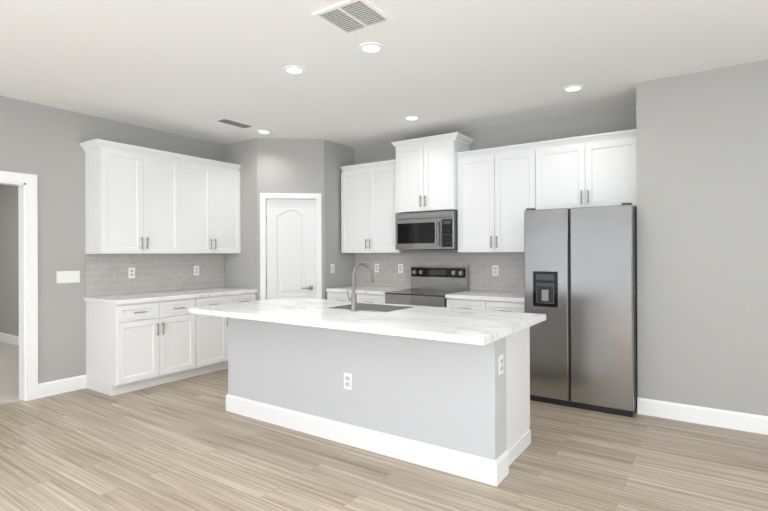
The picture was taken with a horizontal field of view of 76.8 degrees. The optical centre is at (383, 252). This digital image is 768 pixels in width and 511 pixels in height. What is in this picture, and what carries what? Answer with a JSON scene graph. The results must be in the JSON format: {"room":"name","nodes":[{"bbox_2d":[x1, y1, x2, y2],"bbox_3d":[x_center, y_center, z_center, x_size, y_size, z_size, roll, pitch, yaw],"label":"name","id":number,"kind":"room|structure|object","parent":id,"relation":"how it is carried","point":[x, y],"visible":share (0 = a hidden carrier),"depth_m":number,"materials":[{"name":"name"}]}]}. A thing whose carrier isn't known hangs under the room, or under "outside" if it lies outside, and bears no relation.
{"room":"kitchen","nodes":[
{"label":"kitchen","id":0,"kind":"room"},
{"bbox_2d":[0,341,19,403],"bbox_3d":[-6.542,1.444,4.427,5.060,0.100,6.140,0,0,34],"label":"floor carpet","id":1,"kind":"object","parent":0,"point":[9,372],"depth_m":5.58,"materials":[{"name":"beige carpet"}]},
{"bbox_2d":[0,368,767,510],"bbox_3d":[-0.418,1.418,1.661,8.180,0.100,8.450,0,0,34],"label":"floor","id":2,"kind":"structure","parent":0,"point":[190,444],"depth_m":3.12,"materials":[{"name":"brown wood"}]},
{"bbox_2d":[86,297,201,395],"bbox_3d":[-2.539,0.938,5.159,0.620,0.884,0.913,0,0,34],"label":"base cabinet","id":3,"kind":"object","parent":2,"relation":"on","point":[134,347],"depth_m":4.87,"materials":[{"name":"white wood"}]},
{"bbox_2d":[202,293,255,373],"bbox_3d":[-2.097,0.936,5.808,0.620,0.884,0.913,0,0,34],"label":"base cabinet","id":4,"kind":"object","parent":2,"relation":"on","point":[214,328],"depth_m":5.55,"materials":[{"name":"white wood"}]},
{"bbox_2d":[84,287,256,304],"bbox_3d":[-2.318,0.474,5.472,0.635,0.040,1.714,0,0,34],"label":"countertop","id":5,"kind":"structure","parent":4,"relation":"on","point":[148,297],"depth_m":5.16,"materials":[{"name":"stone"}]},
{"bbox_2d":[327,292,384,302],"bbox_3d":[-0.182,0.929,6.063,0.894,0.884,0.658,0,0,34],"label":"base cabinet","id":6,"kind":"object","parent":2,"relation":"on","point":[373,298],"visible":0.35,"depth_m":5.79,"materials":[{"name":"white wood"}]},
{"bbox_2d":[326,286,410,294],"bbox_3d":[-0.177,0.466,6.073,0.895,0.040,0.635,0,0,34],"label":"countertop","id":7,"kind":"structure","parent":6,"relation":"on","point":[371,290],"depth_m":5.89,"materials":[{"name":"stone"}]},
{"bbox_2d":[226,312,531,485],"bbox_3d":[-0.132,0.927,3.855,2.460,0.885,0.813,0,0,34],"label":"kitchen island","id":8,"kind":"object","parent":2,"relation":"on","point":[432,388],"depth_m":3.29,"materials":[{"name":"grey paint"}]},
{"bbox_2d":[344,372,351,389],"bbox_3d":[-0.260,0.919,3.463,0.072,0.117,0.008,0,0,34],"label":"outlet","id":9,"kind":"object","parent":8,"relation":"attached to","point":[348,381],"visible":1,"depth_m":3.46,"materials":[{"name":"white plastic"}]},
{"bbox_2d":[189,297,544,344],"bbox_3d":[-0.215,0.463,3.691,2.540,0.040,1.140,0,0,34],"label":"island countertop","id":10,"kind":"structure","parent":8,"relation":"on","point":[463,326],"depth_m":3.29,"materials":[{"name":"white stone"}]},
{"bbox_2d":[346,262,373,310],"bbox_3d":[-0.182,0.256,3.792,0.098,0.372,0.288,0,0,34],"label":"faucet","id":11,"kind":"object","parent":10,"relation":"on","point":[353,299],"visible":1,"depth_m":3.68,"materials":[{"name":"silver metal"}]},
{"bbox_2d":[329,303,411,311],"bbox_3d":[-0.103,0.555,3.918,0.556,0.228,0.416,0,0,34],"label":"sink","id":12,"kind":"object","parent":10,"relation":"in","point":[374,307],"visible":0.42,"depth_m":3.91,"materials":[{"name":"grey metal"}]},
{"bbox_2d":[498,354,502,374],"bbox_3d":[0.708,0.675,2.922,0.008,0.117,0.072,0,0,34],"label":"outlet","id":13,"kind":"object","parent":8,"relation":"attached to","point":[500,359],"visible":1,"depth_m":2.91,"materials":[{"name":"white plastic"}]},
{"bbox_2d":[385,266,468,307],"bbox_3d":[0.481,0.768,5.562,0.752,1.200,0.694,0,0,34],"label":"range","id":14,"kind":"object","parent":2,"relation":"on","point":[432,286],"visible":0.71,"depth_m":5.67,"materials":[{"name":"silver metal"}]},
{"bbox_2d":[447,298,524,312],"bbox_3d":[1.189,0.923,5.131,0.886,0.884,0.658,0,0,34],"label":"base cabinet","id":15,"kind":"object","parent":2,"relation":"on","point":[489,305],"visible":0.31,"depth_m":4.88,"materials":[{"name":"white wood"}]},
{"bbox_2d":[445,291,524,302],"bbox_3d":[1.193,0.460,5.141,0.888,0.040,0.635,0,0,34],"label":"countertop","id":16,"kind":"structure","parent":15,"relation":"on","point":[495,296],"depth_m":4.99,"materials":[{"name":"stone"}]},
{"bbox_2d":[524,203,637,416],"bbox_3d":[1.888,0.474,4.548,0.905,1.775,0.798,0,0,34],"label":"refrigerator","id":17,"kind":"object","parent":2,"relation":"on","point":[580,277],"visible":0.94,"depth_m":4.19,"materials":[{"name":"grey metal"}]},
{"bbox_2d":[0,59,767,415],"bbox_3d":[-2.516,-0.022,3.084,13.240,2.800,8.450,0,0,34],"label":"wall","id":18,"kind":"structure","parent":0,"point":[702,229],"depth_m":4.06,"materials":[{"name":"grey paint"}]},
{"bbox_2d":[0,332,18,345],"bbox_3d":[-4.864,1.323,6.844,4.880,0.135,0.014,0,0,34],"label":"baseboard","id":19,"kind":"structure","parent":18,"relation":"attached to","point":[12,339],"depth_m":7.44,"materials":[{"name":"white wood"}]},
{"bbox_2d":[0,171,37,400],"bbox_3d":[-3.743,0.323,4.052,0.156,2.120,1.410,0,0,34],"label":"trim","id":20,"kind":"structure","parent":18,"relation":"attached to","point":[26,184],"depth_m":4.54,"materials":[{"name":"white wood"}]},
{"bbox_2d":[38,375,85,397],"bbox_3d":[-3.167,1.314,4.773,0.014,0.135,0.429,0,0,34],"label":"baseboard","id":21,"kind":"structure","parent":18,"relation":"attached to","point":[60,386],"depth_m":4.76,"materials":[{"name":"white wood"}]},
{"bbox_2d":[56,271,79,282],"bbox_3d":[-3.144,0.242,4.818,0.009,0.117,0.208,0,0,34],"label":"light switch","id":22,"kind":"object","parent":18,"relation":"attached to","point":[68,276],"visible":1,"depth_m":4.82,"materials":[{"name":"white plastic"}]},
{"bbox_2d":[84,139,187,253],"bbox_3d":[-2.666,-0.552,5.239,0.330,1.124,0.907,0,0,34],"label":"upper cabinet","id":23,"kind":"object","parent":18,"relation":"attached to","point":[140,200],"depth_m":5.05,"materials":[{"name":"white wood"}]},
{"bbox_2d":[85,253,224,296],"bbox_3d":[-2.575,0.233,5.656,0.008,0.444,1.698,0,0,34],"label":"backsplash","id":24,"kind":"structure","parent":18,"relation":"attached to","point":[106,274],"depth_m":5.52,"materials":[{"name":"tile"}]},
{"bbox_2d":[128,268,134,277],"bbox_3d":[-2.780,0.223,5.338,0.008,0.117,0.072,0,0,34],"label":"outlet","id":25,"kind":"object","parent":24,"relation":"attached to","point":[131,272],"visible":1,"depth_m":5.33,"materials":[{"name":"white plastic"}]},
{"bbox_2d":[194,266,198,274],"bbox_3d":[-2.325,0.222,6.008,0.008,0.117,0.072,0,0,34],"label":"outlet","id":26,"kind":"object","parent":24,"relation":"attached to","point":[196,270],"visible":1,"depth_m":6.01,"materials":[{"name":"white plastic"}]},
{"bbox_2d":[188,155,240,253],"bbox_3d":[-2.221,-0.553,5.893,0.330,1.124,0.907,0,0,34],"label":"upper cabinet","id":27,"kind":"object","parent":18,"relation":"attached to","point":[213,185],"depth_m":5.84,"materials":[{"name":"white wood"}]},
{"bbox_2d":[266,199,315,299],"bbox_3d":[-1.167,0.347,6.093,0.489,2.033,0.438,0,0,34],"label":"pantry door","id":28,"kind":"structure","parent":18,"relation":"in","point":[291,244],"depth_m":6.08,"materials":[{"name":"white wood"}]},
{"bbox_2d":[260,193,321,299],"bbox_3d":[-1.163,0.317,6.090,0.754,2.117,0.118,0,0,-6],"label":"door frame","id":29,"kind":"structure","parent":18,"relation":"attached to","point":[263,256],"depth_m":6.04,"materials":[{"name":"white wood"}]},
{"bbox_2d":[331,264,334,272],"bbox_3d":[-0.658,0.201,6.217,0.008,0.117,0.072,0,0,34],"label":"outlet","id":30,"kind":"object","parent":18,"relation":"attached to","point":[332,268],"visible":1,"depth_m":6.22,"materials":[{"name":"white plastic"}]},
{"bbox_2d":[340,159,412,252],"bbox_3d":[-0.106,-0.561,6.184,0.895,1.124,0.368,0,0,34],"label":"upper cabinet","id":31,"kind":"object","parent":18,"relation":"attached to","point":[368,203],"visible":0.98,"depth_m":6.06,"materials":[{"name":"white wood"}]},
{"bbox_2d":[391,132,472,212],"bbox_3d":[0.557,-0.896,5.684,0.864,0.839,0.448,0,0,34],"label":"upper cabinet","id":32,"kind":"object","parent":18,"relation":"attached to","point":[426,174],"visible":0.98,"depth_m":5.50,"materials":[{"name":"white wood"}]},
{"bbox_2d":[395,211,457,249],"bbox_3d":[0.549,-0.247,5.669,0.754,0.429,0.479,0,0,34],"label":"microwave","id":33,"kind":"object","parent":32,"relation":"attached to","point":[437,230],"visible":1,"depth_m":5.49,"materials":[{"name":"grey metal"}]},
{"bbox_2d":[356,252,523,292],"bbox_3d":[0.682,0.220,5.868,2.549,0.444,0.008,0,0,34],"label":"backsplash","id":34,"kind":"structure","parent":18,"relation":"attached to","point":[509,277],"depth_m":5.74,"materials":[{"name":"tile"}]},
{"bbox_2d":[375,264,378,271],"bbox_3d":[-0.095,0.201,6.386,0.072,0.117,0.008,0,0,34],"label":"outlet","id":35,"kind":"object","parent":34,"relation":"attached to","point":[376,267],"visible":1,"depth_m":6.38,"materials":[{"name":"white plastic"}]},
{"bbox_2d":[398,264,402,272],"bbox_3d":[0.211,0.200,6.178,0.072,0.117,0.008,0,0,34],"label":"outlet","id":36,"kind":"object","parent":34,"relation":"attached to","point":[400,268],"visible":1,"depth_m":6.18,"materials":[{"name":"white plastic"}]},
{"bbox_2d":[492,265,497,275],"bbox_3d":[1.257,0.200,5.467,0.072,0.117,0.008,0,0,34],"label":"outlet","id":37,"kind":"object","parent":34,"relation":"attached to","point":[494,270],"visible":1,"depth_m":5.47,"materials":[{"name":"white plastic"}]},
{"bbox_2d":[457,141,540,251],"bbox_3d":[1.290,-0.560,5.258,0.924,1.108,0.330,0,0,34],"label":"upper cabinet","id":38,"kind":"object","parent":18,"relation":"attached to","point":[500,190],"depth_m":5.12,"materials":[{"name":"white wood"}]},
{"bbox_2d":[541,129,636,208],"bbox_3d":[2.014,-0.768,4.765,0.946,0.697,0.330,0,0,34],"label":"upper cabinet","id":39,"kind":"object","parent":18,"relation":"attached to","point":[594,170],"depth_m":4.60,"materials":[{"name":"white wood"}]},
{"bbox_2d":[637,397,767,434],"bbox_3d":[3.460,1.287,3.205,3.180,0.135,0.014,0,0,34],"label":"baseboard","id":40,"kind":"structure","parent":18,"relation":"attached to","point":[747,422],"depth_m":3.83,"materials":[{"name":"white wood"}]},
{"bbox_2d":[0,0,767,147],"bbox_3d":[-2.522,-1.472,3.086,13.240,0.100,8.450,0,0,34],"label":"ceiling","id":41,"kind":"structure","parent":0,"point":[198,69],"depth_m":3.58,"materials":[{"name":"white paint"}]},
{"bbox_2d":[218,119,250,127],"bbox_3d":[-1.644,-1.419,5.337,0.120,0.009,0.360,0,0,34],"label":"ceiling vent","id":42,"kind":"object","parent":41,"relation":"in","point":[233,123],"visible":1,"depth_m":5.31,"materials":[{"name":"grey plastic"}]},
{"bbox_2d":[257,130,271,133],"bbox_3d":[-1.408,-1.419,5.684,0.176,0.010,0.176,0,0,34],"label":"recessed light","id":43,"kind":"object","parent":41,"relation":"in","point":[264,131],"visible":0.96,"depth_m":5.65,"materials":[{"name":"white plastic"}]},
{"bbox_2d":[283,65,305,73],"bbox_3d":[-0.699,-1.423,3.775,0.176,0.010,0.176,0,0,34],"label":"recessed light","id":44,"kind":"object","parent":41,"relation":"in","point":[292,69],"visible":0.96,"depth_m":3.75,"materials":[{"name":"white plastic"}]},
{"bbox_2d":[312,0,393,35],"bbox_3d":[-0.185,-1.425,2.930,0.360,0.012,0.340,0,0,34],"label":"ceiling vent","id":45,"kind":"object","parent":41,"relation":"in","point":[348,17],"visible":1,"depth_m":2.92,"materials":[{"name":"white metal"}]},
{"bbox_2d":[359,42,383,52],"bbox_3d":[-0.089,-1.426,3.373,0.176,0.010,0.176,0,0,34],"label":"recessed light","id":46,"kind":"object","parent":41,"relation":"in","point":[370,47],"visible":0.98,"depth_m":3.35,"materials":[{"name":"white plastic"}]},
{"bbox_2d":[404,115,419,120],"bbox_3d":[0.295,-1.426,5.131,0.176,0.010,0.176,0,0,34],"label":"recessed light","id":47,"kind":"object","parent":41,"relation":"in","point":[412,117],"visible":0.98,"depth_m":5.10,"materials":[{"name":"white plastic"}]},
{"bbox_2d":[562,84,583,91],"bbox_3d":[1.649,-1.432,4.223,0.176,0.010,0.176,0,0,34],"label":"recessed light","id":48,"kind":"object","parent":41,"relation":"in","point":[573,88],"visible":0.98,"depth_m":4.21,"materials":[{"name":"white plastic"}]}
]}

